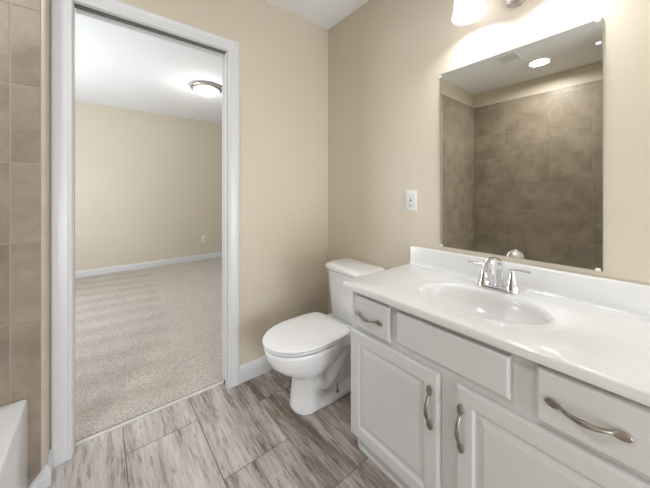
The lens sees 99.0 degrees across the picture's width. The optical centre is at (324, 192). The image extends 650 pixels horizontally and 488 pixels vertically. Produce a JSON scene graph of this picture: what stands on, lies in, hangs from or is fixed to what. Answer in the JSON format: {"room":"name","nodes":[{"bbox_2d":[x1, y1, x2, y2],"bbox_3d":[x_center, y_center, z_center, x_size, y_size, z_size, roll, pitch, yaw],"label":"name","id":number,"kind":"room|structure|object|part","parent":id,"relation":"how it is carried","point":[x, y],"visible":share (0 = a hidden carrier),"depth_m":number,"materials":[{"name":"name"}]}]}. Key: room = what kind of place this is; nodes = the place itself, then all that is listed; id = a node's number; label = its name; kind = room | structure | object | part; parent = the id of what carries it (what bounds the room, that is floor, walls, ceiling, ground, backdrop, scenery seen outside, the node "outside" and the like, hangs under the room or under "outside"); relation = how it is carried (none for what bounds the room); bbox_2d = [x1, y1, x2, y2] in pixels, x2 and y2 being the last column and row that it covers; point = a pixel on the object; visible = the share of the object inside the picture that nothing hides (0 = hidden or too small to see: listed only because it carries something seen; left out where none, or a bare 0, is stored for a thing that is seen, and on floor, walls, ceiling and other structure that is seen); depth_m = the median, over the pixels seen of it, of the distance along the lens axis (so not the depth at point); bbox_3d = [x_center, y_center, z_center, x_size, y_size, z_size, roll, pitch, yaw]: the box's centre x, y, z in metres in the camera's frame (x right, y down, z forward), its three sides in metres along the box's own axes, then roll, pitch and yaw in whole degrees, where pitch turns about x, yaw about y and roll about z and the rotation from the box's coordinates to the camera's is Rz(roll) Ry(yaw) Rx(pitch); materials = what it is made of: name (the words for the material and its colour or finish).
{"room":"bathroom","nodes":[
{"label":"bathroom","id":0,"kind":"room"},
{"bbox_2d":[47,0,49,458],"bbox_3d":[-1.479,-0.024,0.889,0.845,2.490,0.092,0,0,-39],"label":"wall","id":1,"kind":"structure","parent":0,"point":[48,1],"depth_m":1.16,"materials":[{"name":"beige paint"}]},
{"bbox_2d":[0,0,40,486],"bbox_3d":[-1.446,0.040,0.853,0.809,2.262,0.010,0,0,-39],"label":"tiled wall","id":2,"kind":"structure","parent":1,"relation":"attached to","point":[20,20],"depth_m":1.07,"materials":[{"name":"brown tile"}]},
{"bbox_2d":[28,449,53,487],"bbox_3d":[-1.153,1.129,1.130,0.064,0.083,0.102,0,0,-39],"label":"baseboard","id":3,"kind":"structure","parent":1,"relation":"attached to","point":[43,479],"depth_m":1.10,"materials":[{"name":"white paint"}]},
{"bbox_2d":[41,0,46,470],"bbox_3d":[-1.124,0.040,1.111,0.016,2.262,0.008,0,0,-39],"label":"trim","id":4,"kind":"structure","parent":1,"relation":"attached to","point":[43,2],"depth_m":1.11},
{"bbox_2d":[75,101,221,270],"bbox_3d":[-2.440,-0.054,4.696,5.410,2.550,0.100,0,0,-39],"label":"wall","id":5,"kind":"structure","parent":0,"point":[148,186],"depth_m":4.30,"materials":[{"name":"beige paint"}]},
{"bbox_2d":[75,252,221,277],"bbox_3d":[-2.405,1.124,4.652,5.250,0.094,0.014,0,0,-39],"label":"baseboard","id":6,"kind":"structure","parent":5,"relation":"attached to","point":[104,270],"depth_m":4.31,"materials":[{"name":"white paint"}]},
{"bbox_2d":[75,8,221,123],"bbox_3d":[-1.345,-1.299,3.339,5.250,0.060,3.388,0,0,-39],"label":"ceiling","id":7,"kind":"structure","parent":0,"point":[116,66],"depth_m":2.92,"materials":[{"name":"white paint"}]},
{"bbox_2d":[190,81,221,96],"bbox_3d":[-1.415,-1.216,3.313,0.360,0.106,0.360,0,0,-39],"label":"ceiling light","id":8,"kind":"object","parent":7,"relation":"attached to","point":[206,89],"visible":0.98,"depth_m":3.22,"materials":[{"name":"white glass"}]},
{"bbox_2d":[193,86,218,96],"bbox_3d":[-1.415,-1.196,3.313,0.296,0.066,0.296,0,0,-39],"label":"diffuser","id":9,"kind":"object","parent":8,"relation":"attached to","point":[206,91],"depth_m":3.24,"materials":[{"name":"white glass"}]},
{"bbox_2d":[50,0,327,455],"bbox_3d":[-0.256,-0.054,1.989,5.410,2.550,0.082,0,0,-39],"label":"wall","id":10,"kind":"structure","parent":0,"point":[283,55],"depth_m":1.86,"materials":[{"name":"beige paint"}]},
{"bbox_2d":[51,0,238,466],"bbox_3d":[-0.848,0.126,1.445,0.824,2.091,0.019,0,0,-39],"label":"trim","id":11,"kind":"structure","parent":10,"relation":"attached to","point":[61,10],"depth_m":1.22,"materials":[{"name":"white paint"}]},
{"bbox_2d":[75,381,222,445],"bbox_3d":[-0.897,1.179,1.506,0.687,0.024,0.024,0,0,-39],"label":"trim","id":12,"kind":"structure","parent":10,"relation":"attached to","point":[220,382],"depth_m":1.46,"materials":[{"name":"silver metal"}]},
{"bbox_2d":[239,356,272,383],"bbox_3d":[-0.252,1.119,1.929,0.720,0.104,0.014,0,0,-39],"label":"baseboard","id":13,"kind":"structure","parent":10,"relation":"attached to","point":[254,368],"depth_m":1.76,"materials":[{"name":"white paint"}]},
{"bbox_2d":[47,257,398,487],"bbox_3d":[-0.126,1.199,1.828,5.250,0.064,7.270,0,0,-39],"label":"floor","id":14,"kind":"structure","parent":0,"point":[248,434],"depth_m":1.50,"materials":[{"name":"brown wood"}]},
{"bbox_2d":[0,399,27,487],"bbox_3d":[-0.979,0.983,0.247,0.771,0.375,1.514,0,0,-39],"label":"bathtub","id":15,"kind":"object","parent":14,"relation":"on","point":[13,416],"visible":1,"depth_m":0.96,"materials":[{"name":"plastic"}]},
{"bbox_2d":[262,258,385,414],"bbox_3d":[-0.008,0.812,1.609,0.731,0.717,0.394,0,0,-39],"label":"toilet","id":16,"kind":"object","parent":14,"relation":"on","point":[313,349],"visible":0.84,"depth_m":1.52,"materials":[{"name":"ceramic"}]},
{"bbox_3d":[-0.121,0.791,1.537,0.444,0.012,0.340,0,0,-39],"label":"seat","id":17,"kind":"part","parent":16,"relation":"part of","materials":[{"name":"plastic"}]},
{"bbox_3d":[-0.120,0.770,1.538,0.462,0.018,0.356,0,0,-39],"label":"lid","id":18,"kind":"part","parent":16,"relation":"part of","materials":[{"name":"plastic"}]},
{"bbox_3d":[0.190,0.648,1.765,0.206,0.302,0.352,0,0,-39],"label":"tank","id":19,"kind":"part","parent":16,"relation":"part of","materials":[{"name":"ceramic"}]},
{"bbox_3d":[0.186,0.475,1.762,0.229,0.042,0.384,0,0,-39],"label":"tank lid","id":20,"kind":"part","parent":16,"relation":"part of","materials":[{"name":"ceramic"}]},
{"bbox_2d":[351,291,649,487],"bbox_3d":[0.578,0.798,1.041,0.538,0.744,0.910,0,0,-39],"label":"vanity cabinet","id":21,"kind":"object","parent":14,"relation":"on","point":[433,405],"visible":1,"depth_m":0.83,"materials":[{"name":"paint"}]},
{"bbox_3d":[0.170,0.519,1.146,0.034,0.021,0.148,0,0,-39],"label":"handle","id":22,"kind":"part","parent":21,"relation":"part of","materials":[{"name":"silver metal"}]},
{"bbox_3d":[0.197,0.513,1.154,0.019,0.139,0.186,0,0,-39],"label":"drawer","id":23,"kind":"part","parent":21,"relation":"part of","materials":[{"name":"paint"}]},
{"bbox_3d":[0.251,0.836,1.087,0.019,0.470,0.419,0,0,-39],"label":"door","id":24,"kind":"part","parent":21,"relation":"part of","materials":[{"name":"paint"}]},
{"bbox_3d":[0.343,0.726,0.931,0.034,0.148,0.021,0,0,-39],"label":"handle","id":25,"kind":"part","parent":21,"relation":"part of","materials":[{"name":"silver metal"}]},
{"bbox_3d":[0.393,0.509,0.910,0.019,0.120,0.375,0,0,-39],"label":"false drawer","id":26,"kind":"part","parent":21,"relation":"part of","materials":[{"name":"paint"}]},
{"bbox_3d":[0.408,0.728,0.850,0.034,0.148,0.021,0,0,-39],"label":"handle","id":27,"kind":"part","parent":21,"relation":"part of","materials":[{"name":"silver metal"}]},
{"bbox_2d":[343,246,649,406],"bbox_3d":[0.584,0.411,1.044,0.526,0.229,0.952,0,0,-39],"label":"countertop","id":28,"kind":"structure","parent":21,"relation":"on","point":[594,330],"depth_m":0.93,"materials":[{"name":"stone"}]},
{"bbox_2d":[419,282,554,324],"bbox_3d":[0.569,0.462,1.036,0.300,0.128,0.452,0,0,-39],"label":"sink basin","id":29,"kind":"object","parent":28,"relation":"in","point":[482,303],"depth_m":1.10,"materials":[{"name":"ceramic"}]},
{"bbox_2d":[468,257,531,293],"bbox_3d":[0.688,0.328,1.130,0.140,0.135,0.233,0,0,-39],"label":"faucet","id":30,"kind":"object","parent":28,"relation":"on","point":[494,266],"visible":1,"depth_m":1.12,"materials":[{"name":"silver metal"}]},
{"bbox_3d":[0.666,0.309,1.213,0.015,0.018,0.076,0,0,-45],"label":"lever","id":31,"kind":"part","parent":30,"relation":"part of","materials":[{"name":"silver metal"}]},
{"bbox_3d":[0.684,0.350,1.193,0.052,0.079,0.052,0,0,-39],"label":"handle","id":32,"kind":"part","parent":30,"relation":"part of","materials":[{"name":"silver metal"}]},
{"bbox_3d":[0.683,0.325,1.126,0.128,0.128,0.045,0,0,-39],"label":"spout","id":33,"kind":"part","parent":30,"relation":"part of","materials":[{"name":"silver metal"}]},
{"bbox_3d":[0.717,0.389,1.153,0.054,0.013,0.158,0,0,-39],"label":"plate","id":34,"kind":"part","parent":30,"relation":"part of","materials":[{"name":"silver metal"}]},
{"bbox_3d":[0.750,0.350,1.113,0.052,0.079,0.052,0,0,-39],"label":"handle","id":35,"kind":"part","parent":30,"relation":"part of","materials":[{"name":"silver metal"}]},
{"bbox_3d":[0.764,0.309,1.090,0.015,0.018,0.076,0,0,-33],"label":"lever","id":36,"kind":"part","parent":30,"relation":"part of","materials":[{"name":"silver metal"}]},
{"bbox_3d":[0.552,0.836,0.714,0.019,0.470,0.427,0,0,-39],"label":"door","id":37,"kind":"part","parent":21,"relation":"part of","materials":[{"name":"paint"}]},
{"bbox_3d":[0.587,0.517,0.629,0.034,0.021,0.148,0,0,-39],"label":"handle","id":38,"kind":"part","parent":21,"relation":"part of","materials":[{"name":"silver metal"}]},
{"bbox_3d":[0.615,0.513,0.636,0.019,0.139,0.212,0,0,-39],"label":"drawer","id":39,"kind":"part","parent":21,"relation":"part of","materials":[{"name":"paint"}]},
{"bbox_2d":[266,0,368,29],"bbox_3d":[0.333,-1.299,-0.095,2.550,0.060,3.900,0,0,-39],"label":"ceiling","id":40,"kind":"structure","parent":0,"point":[326,14],"depth_m":1.91,"materials":[{"name":"white paint"}]},
{"bbox_2d":[328,0,649,313],"bbox_3d":[1.287,-0.024,0.675,0.100,2.490,3.900,0,0,-39],"label":"wall","id":41,"kind":"structure","parent":0,"point":[387,59],"depth_m":1.52,"materials":[{"name":"beige paint"}]},
{"bbox_2d":[406,190,416,210],"bbox_3d":[0.489,0.043,1.575,0.010,0.116,0.072,0,0,-39],"label":"outlet","id":42,"kind":"object","parent":41,"relation":"attached to","point":[411,195],"visible":1,"depth_m":1.57,"materials":[{"name":"white plastic"}]},
{"bbox_2d":[408,194,413,206],"bbox_3d":[0.486,0.043,1.573,0.004,0.070,0.036,0,0,-39],"label":"receptacle","id":43,"kind":"object","parent":42,"relation":"attached to","point":[410,196],"depth_m":1.57,"materials":[{"name":"grey plastic"}]},
{"bbox_2d":[452,0,524,24],"bbox_3d":[0.745,-0.867,1.122,0.180,0.172,0.431,0,0,-39],"label":"vanity light","id":44,"kind":"object","parent":41,"relation":"attached to","point":[465,11],"visible":1,"depth_m":1.22,"materials":[{"name":"white glass"}]},
{"bbox_3d":[0.632,-0.857,1.223,0.062,0.115,0.062,0,0,-39],"label":"bulb","id":45,"kind":"part","parent":44,"relation":"part of","materials":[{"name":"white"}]},
{"bbox_3d":[0.632,-0.856,1.223,0.131,0.150,0.131,0,0,-39],"label":"lamp shade","id":46,"kind":"part","parent":44,"relation":"part of","materials":[{"name":"white glass"}]},
{"bbox_2d":[439,18,603,271],"bbox_3d":[0.784,-0.170,1.209,0.008,0.892,0.608,0,0,-39],"label":"mirror","id":47,"kind":"object","parent":41,"relation":"attached to","point":[522,127],"visible":1,"depth_m":1.14,"materials":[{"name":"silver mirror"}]},
{"bbox_2d":[410,246,649,318],"bbox_3d":[0.778,0.347,1.194,0.036,0.100,0.941,0,0,-39],"label":"backsplash","id":48,"kind":"structure","parent":41,"relation":"attached to","point":[631,298],"depth_m":1.05,"materials":[{"name":"stone"}]}
]}

